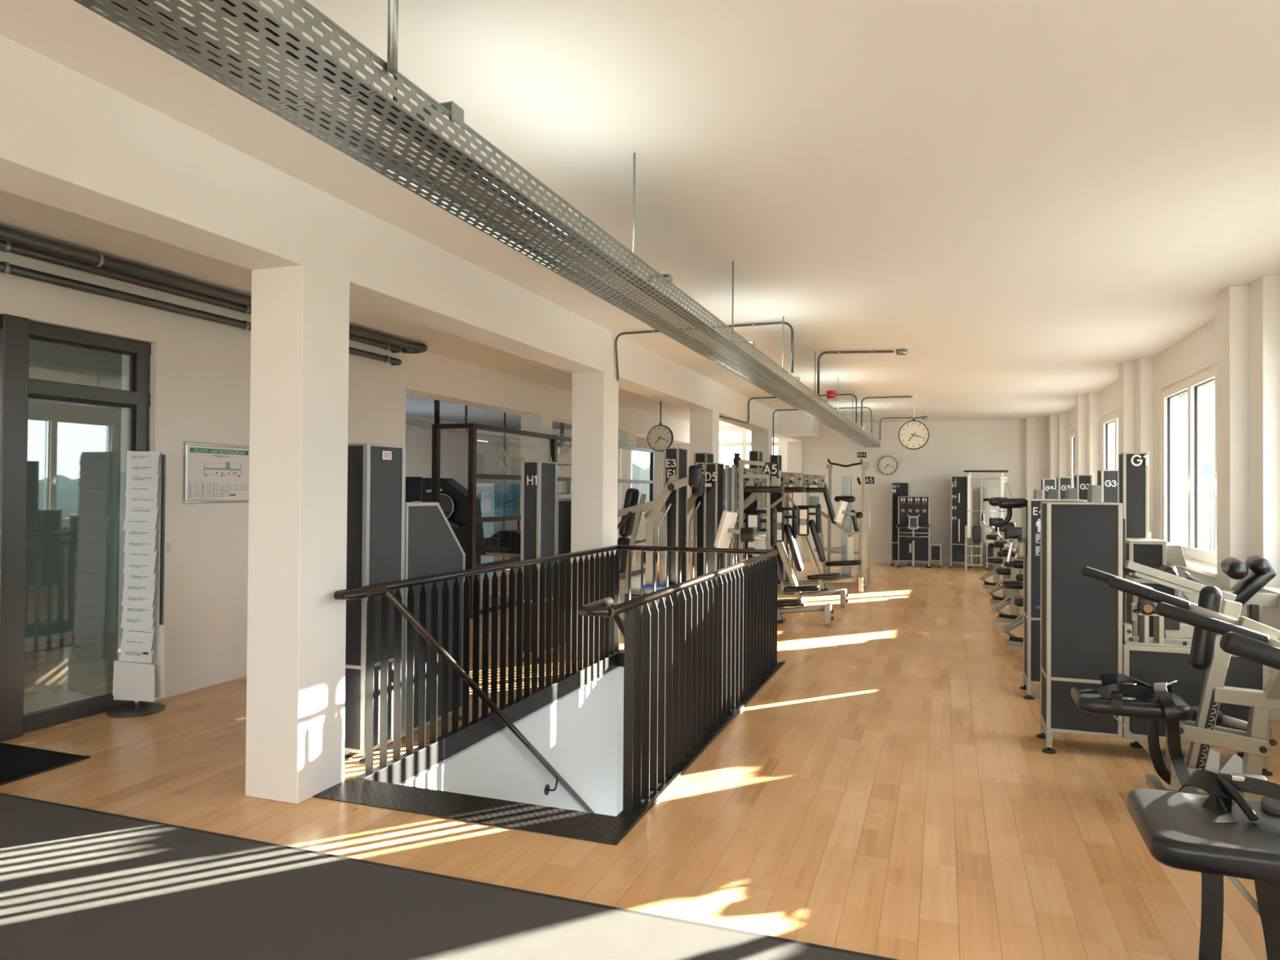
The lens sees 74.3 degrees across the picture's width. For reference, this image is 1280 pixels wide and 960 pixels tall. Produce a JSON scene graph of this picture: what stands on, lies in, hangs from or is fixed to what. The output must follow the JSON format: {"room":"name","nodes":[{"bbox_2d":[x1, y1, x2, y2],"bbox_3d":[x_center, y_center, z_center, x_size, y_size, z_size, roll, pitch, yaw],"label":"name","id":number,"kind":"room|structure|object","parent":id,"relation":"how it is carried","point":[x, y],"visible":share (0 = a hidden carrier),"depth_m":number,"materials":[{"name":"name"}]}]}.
{"room":"gym","nodes":[
{"label":"gym","id":0,"kind":"room"},
{"bbox_2d":[24,338,121,644],"bbox_3d":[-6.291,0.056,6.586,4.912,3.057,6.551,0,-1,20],"label":"pane","id":1,"kind":"structure","parent":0,"point":[73,460],"depth_m":8.65,"materials":[{"name":"clear glass"}]},
{"bbox_2d":[0,250,689,700],"bbox_3d":[-3.002,0.095,8.009,0.341,3.056,25.051,0,-1,20],"label":"wall","id":2,"kind":"structure","parent":0,"point":[200,369],"depth_m":6.55,"materials":[{"name":"paint"}]},
{"bbox_2d":[0,314,151,742],"bbox_3d":[-4.068,0.282,4.728,0.150,2.591,2.961,0,-1,20],"label":"door","id":3,"kind":"structure","parent":2,"relation":"in","point":[16,387],"depth_m":5.21,"materials":[{"name":"grey"}]},
{"bbox_2d":[0,261,401,365],"bbox_3d":[-3.527,-1.252,5.835,0.140,0.071,6.170,0,-1,20],"label":"pipe","id":4,"kind":"object","parent":2,"relation":"attached to","point":[6,268],"visible":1,"depth_m":5.81,"materials":[{"name":"metal"}]},
{"bbox_2d":[0,240,401,353],"bbox_3d":[-3.526,-1.382,5.837,0.140,0.071,6.170,0,-1,20],"label":"pipe","id":5,"kind":"object","parent":2,"relation":"attached to","point":[5,246],"visible":0.9,"depth_m":5.82,"materials":[{"name":"metal"}]},
{"bbox_2d":[183,441,249,503],"bbox_3d":[-3.296,-0.051,6.634,0.042,0.470,0.662,0,-1,20],"label":"evacuation plan","id":6,"kind":"object","parent":2,"relation":"attached to","point":[214,473],"visible":0.88,"depth_m":6.60,"materials":[{"name":"white paper"}]},
{"bbox_2d":[0,34,802,441],"bbox_3d":[-0.734,-1.232,7.213,0.326,0.430,25.050,0,-1,20],"label":"ceiling beam","id":7,"kind":"structure","parent":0,"point":[70,141],"depth_m":3.91,"materials":[{"name":"paint"}]},
{"bbox_2d":[244,264,349,804],"bbox_3d":[-1.761,0.264,4.363,0.326,2.650,0.350,0,-1,20],"label":"column","id":8,"kind":"structure","parent":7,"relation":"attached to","point":[300,324],"depth_m":4.22,"materials":[{"name":"paint"}]},
{"bbox_2d":[570,371,618,654],"bbox_3d":[-0.432,0.316,8.066,0.326,2.650,0.380,0,-1,20],"label":"column","id":9,"kind":"structure","parent":7,"relation":"attached to","point":[595,395],"depth_m":7.91,"materials":[{"name":"paint"}]},
{"bbox_2d":[688,409,719,591],"bbox_3d":[0.892,0.367,11.758,0.326,2.650,0.365,0,-1,20],"label":"column","id":10,"kind":"structure","parent":7,"relation":"attached to","point":[704,424],"depth_m":11.62,"materials":[{"name":"paint"}]},
{"bbox_2d":[751,430,772,467],"bbox_3d":[2.228,0.420,15.483,0.326,2.650,0.360,0,-1,20],"label":"column","id":11,"kind":"structure","parent":7,"relation":"attached to","point":[761,440],"depth_m":15.32,"materials":[{"name":"paint"}]},
{"bbox_2d":[778,411,818,435],"bbox_3d":[3.124,-1.099,16.585,0.627,0.405,1.100,0,-1,20],"label":"trim","id":12,"kind":"structure","parent":7,"relation":"attached to","point":[791,423],"depth_m":16.09,"materials":[{"name":"paint"}]},
{"bbox_2d":[405,414,508,533],"bbox_3d":[-5.426,0.170,15.969,0.202,3.056,11.700,0,-1,20],"label":"wall","id":13,"kind":"structure","parent":0,"point":[454,447],"depth_m":19.06,"materials":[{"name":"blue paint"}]},
{"bbox_2d":[404,666,623,816],"bbox_3d":[-0.171,3.278,5.981,1.735,3.081,4.171,0,-1,20],"label":"wall","id":14,"kind":"structure","parent":0,"point":[580,735],"depth_m":6.83,"materials":[{"name":"white paint"}]},
{"bbox_2d":[399,666,618,785],"bbox_3d":[-0.837,1.750,6.252,0.008,0.017,3.750,0,-1,20],"label":"trim","id":15,"kind":"structure","parent":14,"relation":"attached to","point":[423,772],"depth_m":5.78,"materials":[{"name":"silver metal"}]},
{"bbox_2d":[355,651,665,817],"bbox_3d":[-0.159,1.678,6.026,1.530,0.132,3.781,0,-1,20],"label":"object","id":16,"kind":"structure","parent":14,"relation":"attached to","point":[396,771],"depth_m":5.60,"materials":[{"name":"black metal"}]},
{"bbox_2d":[312,649,785,845],"bbox_3d":[-0.177,1.640,5.922,1.625,0.057,4.170,0,-1,20],"label":"trim","id":17,"kind":"structure","parent":14,"relation":"attached to","point":[566,823],"depth_m":4.08,"materials":[{"name":"grey metal"}]},
{"bbox_2d":[0,0,1279,429],"bbox_3d":[-1.598,-1.554,7.528,13.300,0.250,25.050,0,-1,20],"label":"ceiling","id":18,"kind":"structure","parent":0,"point":[1031,201],"depth_m":3.91,"materials":[{"name":"white"}]},
{"bbox_2d":[0,226,427,353],"bbox_3d":[-3.389,-1.405,5.892,0.350,0.090,6.366,0,-1,20],"label":"pipe","id":19,"kind":"object","parent":18,"relation":"attached to","point":[95,259],"visible":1,"depth_m":5.70,"materials":[{"name":"metal"}]},
{"bbox_2d":[386,0,398,73],"bbox_3d":[-0.601,-1.238,2.061,0.025,0.486,0.026,0,-1,20],"label":"suspension rod","id":20,"kind":"object","parent":18,"relation":"attached to","point":[393,5],"visible":1,"depth_m":2.05,"materials":[{"name":"metal"}]},
{"bbox_2d":[73,0,880,447],"bbox_3d":[1.868,-1.103,9.461,0.332,0.552,18.780,0,-1,20],"label":"cable tray","id":21,"kind":"object","parent":18,"relation":"hanging from","point":[424,113],"visible":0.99,"depth_m":2.36,"materials":[{"name":"metal"}]},
{"bbox_2d":[73,0,377,110],"bbox_3d":[-1.044,-0.984,1.351,0.328,0.086,1.551,0,-1,20],"label":"tray","id":22,"kind":"object","parent":21,"relation":"on","point":[112,12],"depth_m":1.84,"materials":[{"name":"metal"}]},
{"bbox_2d":[262,50,706,327],"bbox_3d":[-0.283,-0.954,3.474,0.328,0.086,3.013,0,-1,20],"label":"tray","id":23,"kind":"object","parent":21,"relation":"on","point":[417,113],"depth_m":2.65,"materials":[{"name":"metal"}]},
{"bbox_2d":[110,0,868,444],"bbox_3d":[1.780,-0.844,9.201,0.282,0.019,18.000,0,-1,20],"label":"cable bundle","id":24,"kind":"object","parent":21,"relation":"in","point":[140,1],"visible":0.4,"depth_m":2.28,"materials":[{"name":"grey"}]},
{"bbox_2d":[451,172,611,277],"bbox_3d":[-0.360,-0.956,3.224,0.050,0.074,1.240,0,-1,20],"label":"uplight","id":25,"kind":"object","parent":21,"relation":"in","point":[462,175],"visible":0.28,"depth_m":3.03,"materials":[{"name":"white plastic"}]},
{"bbox_2d":[651,308,793,386],"bbox_3d":[0.725,-0.915,6.283,0.328,0.086,3.013,0,-1,20],"label":"tray","id":26,"kind":"object","parent":21,"relation":"on","point":[749,378],"depth_m":5.81,"materials":[{"name":"metal"}]},
{"bbox_2d":[758,376,833,414],"bbox_3d":[1.733,-0.875,9.093,0.328,0.086,3.013,0,-1,20],"label":"tray","id":27,"kind":"object","parent":21,"relation":"on","point":[811,393],"depth_m":8.72,"materials":[{"name":"metal"}]},
{"bbox_2d":[807,407,857,431],"bbox_3d":[2.741,-0.836,11.903,0.328,0.086,3.013,0,-1,20],"label":"tray","id":28,"kind":"object","parent":21,"relation":"on","point":[816,417],"depth_m":11.62,"materials":[{"name":"metal"}]},
{"bbox_2d":[835,425,871,441],"bbox_3d":[3.749,-0.796,14.713,0.328,0.086,3.013,0,-1,20],"label":"tray","id":29,"kind":"object","parent":21,"relation":"on","point":[855,437],"depth_m":14.50,"materials":[{"name":"metal"}]},
{"bbox_2d":[405,405,571,446],"bbox_3d":[-2.768,-1.073,14.797,0.330,0.560,9.955,0,-1,20],"label":"cable tray","id":30,"kind":"object","parent":18,"relation":"hanging from","point":[418,425],"visible":0.21,"depth_m":14.02,"materials":[{"name":"metal"}]},
{"bbox_2d":[405,417,571,444],"bbox_3d":[-2.624,-0.842,14.742,0.001,0.090,9.955,0,-1,20],"label":"tray","id":31,"kind":"object","parent":30,"relation":"on","point":[410,419],"depth_m":13.80,"materials":[{"name":"grey metal"}]},
{"bbox_2d":[405,423,571,446],"bbox_3d":[-2.784,-0.795,14.769,0.320,0.005,9.900,0,-1,20],"label":"tray","id":32,"kind":"object","parent":30,"relation":"on","point":[413,425],"depth_m":14.55,"materials":[{"name":"grey metal"}]},
{"bbox_2d":[647,401,673,451],"bbox_3d":[0.338,-0.906,13.965,0.440,0.870,0.089,0,-1,20],"label":"clock","id":33,"kind":"object","parent":18,"relation":"hanging from","point":[660,437],"visible":0.88,"depth_m":13.93,"materials":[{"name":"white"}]},
{"bbox_2d":[614,321,793,381],"bbox_3d":[0.522,-1.174,7.753,1.776,0.464,0.183,0,-1,27],"label":"conduit","id":34,"kind":"object","parent":18,"relation":"attached to","point":[753,324],"visible":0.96,"depth_m":7.58,"materials":[{"name":"metal"}]},
{"bbox_2d":[898,395,928,449],"bbox_3d":[4.270,-0.898,13.181,0.455,0.850,0.089,0,-1,20],"label":"clock","id":35,"kind":"object","parent":18,"relation":"hanging from","point":[913,434],"visible":1,"depth_m":13.15,"materials":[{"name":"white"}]},
{"bbox_2d":[0,554,1279,959],"bbox_3d":[-1.526,1.686,7.457,12.900,0.121,25.051,0,-1,20],"label":"floor","id":36,"kind":"structure","parent":0,"point":[891,790],"depth_m":4.13,"materials":[{"name":"brown wood"}]},
{"bbox_2d":[0,742,90,786],"bbox_3d":[-3.582,1.574,4.695,0.755,0.012,0.540,0,-1,20],"label":"door mat","id":37,"kind":"object","parent":36,"relation":"on","point":[17,762],"visible":1,"depth_m":4.73,"materials":[{"name":"black"}]},
{"bbox_2d":[106,450,165,717],"bbox_3d":[-3.471,0.694,5.847,0.350,1.800,0.350,1,-1,-27],"label":"brochure rack","id":38,"kind":"object","parent":36,"relation":"on","point":[137,682],"visible":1,"depth_m":5.82,"materials":[{"name":"silver metal"}]},
{"bbox_2d":[119,648,153,663],"bbox_3d":[-3.464,1.203,5.811,0.291,0.091,0.024,0,-1,20],"label":"brochure","id":39,"kind":"object","parent":38,"relation":"in","point":[126,655],"visible":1,"depth_m":5.80,"materials":[{"name":"white paper"}]},
{"bbox_2d":[120,638,153,652],"bbox_3d":[-3.465,1.128,5.815,0.284,0.091,0.023,0,-1,20],"label":"brochure","id":40,"kind":"object","parent":38,"relation":"in","point":[126,644],"visible":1,"depth_m":5.81,"materials":[{"name":"white paper"}]},
{"bbox_2d":[120,616,154,630],"bbox_3d":[-3.463,0.977,5.820,0.293,0.091,0.023,0,-1,20],"label":"brochure","id":41,"kind":"object","parent":38,"relation":"in","point":[126,622],"visible":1,"depth_m":5.82,"materials":[{"name":"white paper"}]},
{"bbox_2d":[120,594,155,608],"bbox_3d":[-3.462,0.826,5.826,0.284,0.091,0.023,0,-1,20],"label":"brochure","id":42,"kind":"object","parent":38,"relation":"in","point":[127,600],"visible":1,"depth_m":5.82,"materials":[{"name":"white paper"}]},
{"bbox_2d":[121,604,155,618],"bbox_3d":[-3.458,0.902,5.821,0.282,0.091,0.023,0,-1,20],"label":"brochure","id":43,"kind":"object","parent":38,"relation":"in","point":[127,611],"visible":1,"depth_m":5.82,"materials":[{"name":"white paper"}]},
{"bbox_2d":[122,626,155,640],"bbox_3d":[-3.450,1.052,5.813,0.276,0.091,0.023,0,-1,20],"label":"brochure","id":44,"kind":"object","parent":38,"relation":"in","point":[128,633],"visible":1,"depth_m":5.81,"materials":[{"name":"white paper"}]},
{"bbox_2d":[122,582,155,596],"bbox_3d":[-3.453,0.751,5.826,0.289,0.091,0.023,0,-1,20],"label":"brochure","id":45,"kind":"object","parent":38,"relation":"in","point":[128,589],"visible":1,"depth_m":5.82,"materials":[{"name":"white paper"}]},
{"bbox_2d":[122,560,155,574],"bbox_3d":[-3.455,0.600,5.832,0.283,0.091,0.023,0,-1,20],"label":"brochure","id":46,"kind":"object","parent":38,"relation":"in","point":[129,567],"visible":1,"depth_m":5.83,"materials":[{"name":"white paper"}]},
{"bbox_2d":[122,515,157,530],"bbox_3d":[-3.459,0.299,5.845,0.296,0.091,0.023,0,-1,20],"label":"brochure","id":47,"kind":"object","parent":38,"relation":"in","point":[129,523],"visible":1,"depth_m":5.84,"materials":[{"name":"white paper"}]},
{"bbox_2d":[123,538,156,552],"bbox_3d":[-3.454,0.450,5.838,0.283,0.091,0.023,0,-1,20],"label":"brochure","id":48,"kind":"object","parent":38,"relation":"in","point":[130,545],"visible":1,"depth_m":5.83,"materials":[{"name":"white paper"}]},
{"bbox_2d":[123,550,157,563],"bbox_3d":[-3.448,0.525,5.832,0.289,0.091,0.023,0,-1,20],"label":"brochure","id":49,"kind":"object","parent":38,"relation":"in","point":[130,557],"visible":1,"depth_m":5.83,"materials":[{"name":"white paper"}]},
{"bbox_2d":[124,572,156,585],"bbox_3d":[-3.447,0.676,5.826,0.278,0.091,0.023,0,-1,20],"label":"brochure","id":50,"kind":"object","parent":38,"relation":"in","point":[130,578],"visible":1,"depth_m":5.82,"materials":[{"name":"white paper"}]},
{"bbox_2d":[124,484,159,497],"bbox_3d":[-3.449,0.073,5.850,0.292,0.091,0.023,0,-1,20],"label":"brochure","id":51,"kind":"object","parent":38,"relation":"in","point":[131,491],"visible":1,"depth_m":5.84,"materials":[{"name":"white paper"}]},
{"bbox_2d":[126,451,160,464],"bbox_3d":[-3.442,-0.153,5.856,0.290,0.091,0.023,0,-1,20],"label":"brochure","id":52,"kind":"object","parent":38,"relation":"in","point":[134,457],"visible":1,"depth_m":5.85,"materials":[{"name":"white paper"}]},
{"bbox_2d":[127,472,159,486],"bbox_3d":[-3.438,-0.003,5.849,0.278,0.091,0.023,0,-1,20],"label":"brochure","id":53,"kind":"object","parent":38,"relation":"in","point":[133,480],"visible":1,"depth_m":5.84,"materials":[{"name":"white paper"}]},
{"bbox_2d":[344,443,465,764],"bbox_3d":[-1.450,0.701,5.263,0.216,1.801,1.047,0,-1,20],"label":"machine","id":54,"kind":"object","parent":36,"relation":"on","point":[390,538],"visible":0.59,"depth_m":4.95,"materials":[{"name":"grey paint"}]},
{"bbox_2d":[443,511,448,517],"bbox_3d":[-2.742,1.005,9.895,0.787,1.282,0.600,0,-1,20],"label":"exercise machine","id":55,"kind":"object","parent":36,"relation":"on","point":[446,513],"visible":0.14,"depth_m":10.00,"materials":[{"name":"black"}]},
{"bbox_2d":[405,476,422,502],"bbox_3d":[-2.704,0.163,9.773,0.437,0.399,0.086,0,-1,20],"label":"computer monitor","id":56,"kind":"object","parent":55,"relation":"on","point":[413,484],"visible":0.47,"depth_m":9.69,"materials":[{"name":"black plastic"}]},
{"bbox_2d":[0,792,897,959],"bbox_3d":[-1.729,1.550,1.515,6.130,0.012,4.125,0,-1,20],"label":"entrance mat","id":57,"kind":"object","parent":36,"relation":"on","point":[77,883],"visible":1,"depth_m":3.06,"materials":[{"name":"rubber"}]},
{"bbox_2d":[422,477,485,591],"bbox_3d":[-2.522,0.819,11.296,0.832,1.690,0.418,0,-1,20],"label":"machine","id":58,"kind":"object","parent":36,"relation":"on","point":[453,495],"visible":0.57,"depth_m":11.18,"materials":[{"name":"black"}]},
{"bbox_2d":[475,483,494,581],"bbox_3d":[-2.624,0.876,14.327,0.390,1.644,0.220,0,-1,20],"label":"window","id":59,"kind":"structure","parent":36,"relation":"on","point":[485,491],"depth_m":14.30,"materials":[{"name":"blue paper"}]},
{"bbox_2d":[475,483,519,529],"bbox_3d":[-2.525,0.885,14.746,0.981,1.638,0.084,0,-1,20],"label":"window","id":60,"kind":"structure","parent":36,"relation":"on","point":[512,491],"depth_m":14.62,"materials":[{"name":"blue"}]},
{"bbox_2d":[482,529,520,599],"bbox_3d":[-1.805,1.196,11.999,0.652,0.963,0.600,0,-1,20],"label":"bench","id":61,"kind":"object","parent":36,"relation":"on","point":[506,543],"visible":0.26,"depth_m":11.76,"materials":[{"name":"black plastic"}]},
{"bbox_2d":[484,537,520,553],"bbox_3d":[-1.794,0.915,12.000,0.633,0.208,0.600,0,-1,20],"label":"cushion","id":62,"kind":"object","parent":61,"relation":"on","point":[492,544],"depth_m":11.73,"materials":[{"name":"black plastic"}]},
{"bbox_2d":[431,400,654,618],"bbox_3d":[-1.126,0.169,13.305,0.575,3.055,6.710,0,-1,20],"label":"glass wall","id":63,"kind":"structure","parent":36,"relation":"on","point":[473,476],"depth_m":10.25,"materials":[{"name":"black"}]},
{"bbox_2d":[520,414,552,530],"bbox_3d":[-1.500,0.376,12.199,0.340,2.610,0.340,0,-1,20],"label":"glass pane","id":64,"kind":"object","parent":63,"relation":"attached to","point":[532,448],"depth_m":12.06,"materials":[{"name":"glass"}]},
{"bbox_2d":[617,431,636,570],"bbox_3d":[-0.311,0.423,15.512,0.340,2.610,0.460,0,-1,20],"label":"glass pane","id":65,"kind":"object","parent":63,"relation":"attached to","point":[626,458],"depth_m":15.29,"materials":[{"name":"glass"}]},
{"bbox_2d":[520,461,571,662],"bbox_3d":[-0.815,0.738,8.080,0.216,1.801,1.054,0,-1,20],"label":"machine","id":66,"kind":"object","parent":36,"relation":"on","point":[545,517],"visible":0.47,"depth_m":7.63,"materials":[{"name":"grey paint"}]},
{"bbox_2d":[333,545,778,816],"bbox_3d":[-0.182,1.792,5.911,1.561,2.394,4.035,0,-1,20],"label":"stair railing","id":67,"kind":"object","parent":36,"relation":"on","point":[690,658],"visible":1,"depth_m":5.39,"materials":[{"name":"metal"}]},
{"bbox_2d":[617,447,702,619],"bbox_3d":[0.280,0.651,9.472,1.267,2.021,0.636,0,-1,20],"label":"machine","id":68,"kind":"object","parent":36,"relation":"on","point":[673,497],"visible":0.66,"depth_m":9.39,"materials":[{"name":"grey paint"}]},
{"bbox_2d":[643,453,724,588],"bbox_3d":[0.644,0.667,10.977,1.105,2.029,0.556,0,-1,20],"label":"machine","id":69,"kind":"object","parent":36,"relation":"on","point":[700,459],"visible":0.24,"depth_m":10.82,"materials":[{"name":"grey paint"}]},
{"bbox_2d":[691,462,736,584],"bbox_3d":[0.861,0.736,9.760,0.358,1.866,0.563,0,-1,29],"label":"cable machine","id":70,"kind":"object","parent":36,"relation":"on","point":[713,480],"visible":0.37,"depth_m":9.73,"materials":[{"name":"grey paint"}]},
{"bbox_2d":[713,510,767,568],"bbox_3d":[1.170,1.007,9.521,0.622,1.324,0.361,0,-1,20],"label":"station","id":71,"kind":"object","parent":36,"relation":"on","point":[728,519],"visible":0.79,"depth_m":9.44,"materials":[{"name":"beige metal"}]},
{"bbox_2d":[702,459,833,624],"bbox_3d":[1.458,0.721,10.030,1.612,1.910,0.530,0,-1,32],"label":"machine","id":72,"kind":"object","parent":36,"relation":"on","point":[753,519],"visible":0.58,"depth_m":9.90,"materials":[{"name":"grey paint"}]},
{"bbox_2d":[737,471,848,606],"bbox_3d":[2.004,0.783,11.565,1.612,1.830,0.530,0,-1,32],"label":"machine","id":73,"kind":"object","parent":36,"relation":"on","point":[794,590],"visible":0.5,"depth_m":11.47,"materials":[{"name":"grey paint"}]},
{"bbox_2d":[764,474,864,591],"bbox_3d":[2.667,0.807,13.207,1.612,1.830,0.530,0,-1,32],"label":"machine","id":74,"kind":"object","parent":36,"relation":"on","point":[775,499],"visible":0.65,"depth_m":13.14,"materials":[{"name":"grey paint"}]},
{"bbox_2d":[808,452,869,585],"bbox_3d":[3.360,0.638,14.256,0.980,2.200,0.680,0,-1,20],"label":"station","id":75,"kind":"object","parent":36,"relation":"on","point":[846,562],"visible":0.8,"depth_m":14.13,"materials":[{"name":"grey paint"}]},
{"bbox_2d":[833,500,866,588],"bbox_3d":[3.373,1.029,13.544,0.513,1.403,0.199,0,-1,20],"label":"station","id":76,"kind":"object","parent":36,"relation":"on","point":[841,510],"visible":0.96,"depth_m":13.44,"materials":[{"name":"beige metal"}]},
{"bbox_2d":[889,482,942,568],"bbox_3d":[5.679,0.921,17.396,1.046,1.740,1.046,0,-1,20],"label":"machine","id":77,"kind":"object","parent":36,"relation":"on","point":[910,515],"visible":1,"depth_m":17.32,"materials":[{"name":"grey paint"}]},
{"bbox_2d":[949,470,1011,571],"bbox_3d":[6.800,0.801,16.927,1.124,1.984,1.172,0,-1,20],"label":"machine","id":78,"kind":"object","parent":36,"relation":"on","point":[962,528],"visible":0.88,"depth_m":17.20,"materials":[{"name":"grey paint"}]},
{"bbox_2d":[977,487,1000,568],"bbox_3d":[7.184,0.976,17.363,0.440,1.650,0.440,0,-1,20],"label":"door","id":79,"kind":"structure","parent":36,"relation":"on","point":[987,492],"depth_m":17.20,"materials":[{"name":"white paint"}]},
{"bbox_2d":[978,478,1056,590],"bbox_3d":[5.720,0.864,12.838,1.040,1.749,1.247,0,-1,20],"label":"machine","id":80,"kind":"object","parent":36,"relation":"on","point":[1046,484],"visible":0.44,"depth_m":12.97,"materials":[{"name":"grey paint"}]},
{"bbox_2d":[986,476,1072,604],"bbox_3d":[5.190,0.839,11.315,1.138,1.756,0.574,0,-1,6],"label":"machine","id":81,"kind":"object","parent":36,"relation":"on","point":[1062,482],"visible":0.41,"depth_m":11.18,"materials":[{"name":"grey paint"}]},
{"bbox_2d":[983,497,1087,699],"bbox_3d":[3.036,0.891,6.506,0.726,1.511,0.412,0,-1,20],"label":"machine","id":82,"kind":"object","parent":36,"relation":"on","point":[1029,549],"visible":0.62,"depth_m":6.36,"materials":[{"name":"grey paint"}]},
{"bbox_2d":[991,474,1097,622],"bbox_3d":[4.779,0.813,9.753,1.556,1.766,0.723,1,-1,-17],"label":"machine","id":83,"kind":"object","parent":36,"relation":"on","point":[1081,482],"visible":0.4,"depth_m":9.66,"materials":[{"name":"grey paint"}]},
{"bbox_2d":[1000,470,1118,646],"bbox_3d":[4.359,0.781,8.344,1.815,1.791,0.811,1,-1,-26],"label":"machine","id":84,"kind":"object","parent":36,"relation":"on","point":[1106,490],"visible":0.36,"depth_m":8.71,"materials":[{"name":"grey paint"}]},
{"bbox_2d":[1036,501,1272,775],"bbox_3d":[3.014,0.883,5.032,1.156,1.493,0.406,0,-1,20],"label":"machine","id":85,"kind":"object","parent":36,"relation":"on","point":[1084,637],"visible":0.77,"depth_m":4.97,"materials":[{"name":"grey paint"}]},
{"bbox_2d":[1118,452,1209,637],"bbox_3d":[4.251,0.708,7.064,0.715,1.906,1.715,0,-1,20],"label":"machine","id":86,"kind":"object","parent":36,"relation":"on","point":[1141,548],"visible":0.26,"depth_m":7.33,"materials":[{"name":"black metal"}]},
{"bbox_2d":[1071,566,1279,801],"bbox_3d":[2.847,1.033,4.040,1.366,1.172,0.716,0,-1,20],"label":"machine","id":87,"kind":"object","parent":36,"relation":"on","point":[1119,695],"visible":0.94,"depth_m":4.12,"materials":[{"name":"black metal"}]},
{"bbox_2d":[1205,748,1244,773],"bbox_3d":[2.889,1.408,4.184,0.220,0.160,0.043,0,-1,20],"label":"notes","id":88,"kind":"object","parent":87,"relation":"attached to","point":[1235,764],"visible":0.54,"depth_m":4.17,"materials":[{"name":"white"}]},
{"bbox_2d":[1127,631,1279,959],"bbox_3d":[2.301,1.063,2.560,1.415,1.066,0.676,0,-1,20],"label":"machine","id":89,"kind":"object","parent":36,"relation":"on","point":[1217,835],"visible":1,"depth_m":2.57,"materials":[{"name":"black plastic"}]},
{"bbox_2d":[1174,555,1279,736],"bbox_3d":[3.771,1.065,5.528,0.671,1.150,0.300,0,-1,20],"label":"machine","id":90,"kind":"object","parent":36,"relation":"on","point":[1246,590],"visible":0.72,"depth_m":5.41,"materials":[{"name":"grey paint"}]},
{"bbox_2d":[507,419,1025,567],"bbox_3d":[2.671,0.266,19.438,13.101,3.056,0.301,0,-1,20],"label":"wall","id":91,"kind":"structure","parent":0,"point":[953,447],"depth_m":18.29,"materials":[{"name":"paint"}]},
{"bbox_2d":[719,428,781,467],"bbox_3d":[2.029,-0.149,19.573,2.501,2.082,0.072,0,-1,20],"label":"window","id":92,"kind":"structure","parent":91,"relation":"in","point":[744,443],"depth_m":19.42,"materials":[{"name":"white paint"}]},
{"bbox_2d":[786,441,802,559],"bbox_3d":[3.459,0.468,18.913,0.326,2.650,0.150,0,-1,20],"label":"column","id":93,"kind":"structure","parent":91,"relation":"attached to","point":[794,449],"depth_m":18.84,"materials":[{"name":"paint"}]},
{"bbox_2d":[1025,417,1048,498],"bbox_3d":[8.210,0.277,17.132,0.705,3.055,0.400,0,-1,20],"label":"trim","id":94,"kind":"structure","parent":91,"relation":"attached to","point":[1037,429],"depth_m":17.02,"materials":[{"name":"paint"}]},
{"bbox_2d":[1066,317,1217,639],"bbox_3d":[4.403,0.115,5.352,0.287,3.057,25.050,0,-1,20],"label":"wall","id":95,"kind":"structure","parent":0,"point":[1196,353],"depth_m":9.02,"materials":[{"name":"paint"}]},
{"bbox_2d":[1048,413,1066,478],"bbox_3d":[8.102,0.268,16.374,0.295,3.055,0.850,0,-1,20],"label":"trim","id":96,"kind":"structure","parent":95,"relation":"attached to","point":[1057,423],"depth_m":16.15,"materials":[{"name":"paint"}]},
{"bbox_2d":[1075,392,1098,484],"bbox_3d":[6.917,0.221,13.070,0.295,3.055,0.850,0,-1,20],"label":"column","id":97,"kind":"structure","parent":95,"relation":"attached to","point":[1086,406],"depth_m":12.93,"materials":[{"name":"paint"}]},
{"bbox_2d":[1102,410,1118,470],"bbox_3d":[6.416,-0.053,11.278,0.420,1.786,2.560,0,-1,20],"label":"window","id":98,"kind":"structure","parent":95,"relation":"in","point":[1113,417],"depth_m":12.35,"materials":[{"name":"white paint"}]},
{"bbox_2d":[1118,357,1153,538],"bbox_3d":[5.745,0.175,9.805,0.295,3.055,0.850,0,-1,20],"label":"trim","id":99,"kind":"structure","parent":95,"relation":"attached to","point":[1135,379],"depth_m":9.53,"materials":[{"name":"paint"}]},
{"bbox_2d":[1162,364,1217,577],"bbox_3d":[5.183,-0.102,7.843,0.420,1.786,2.640,0,-1,20],"label":"window","id":100,"kind":"structure","parent":95,"relation":"in","point":[1189,388],"depth_m":8.01,"materials":[{"name":"white paint"}]},
{"bbox_2d":[1217,275,1279,721],"bbox_3d":[4.452,0.125,6.200,0.295,3.055,0.850,0,-1,20],"label":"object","id":101,"kind":"structure","parent":95,"relation":"attached to","point":[1248,316],"depth_m":6.07,"materials":[{"name":"paint"}]},
{"label":"outside","id":102,"kind":"structure","parent":0,"visible":0},
{"bbox_3d":[25.539,5.965,12.004,280.000,0.200,280.000,0,-1,20],"label":"ground","id":103,"kind":"structure","parent":102,"visible":0},
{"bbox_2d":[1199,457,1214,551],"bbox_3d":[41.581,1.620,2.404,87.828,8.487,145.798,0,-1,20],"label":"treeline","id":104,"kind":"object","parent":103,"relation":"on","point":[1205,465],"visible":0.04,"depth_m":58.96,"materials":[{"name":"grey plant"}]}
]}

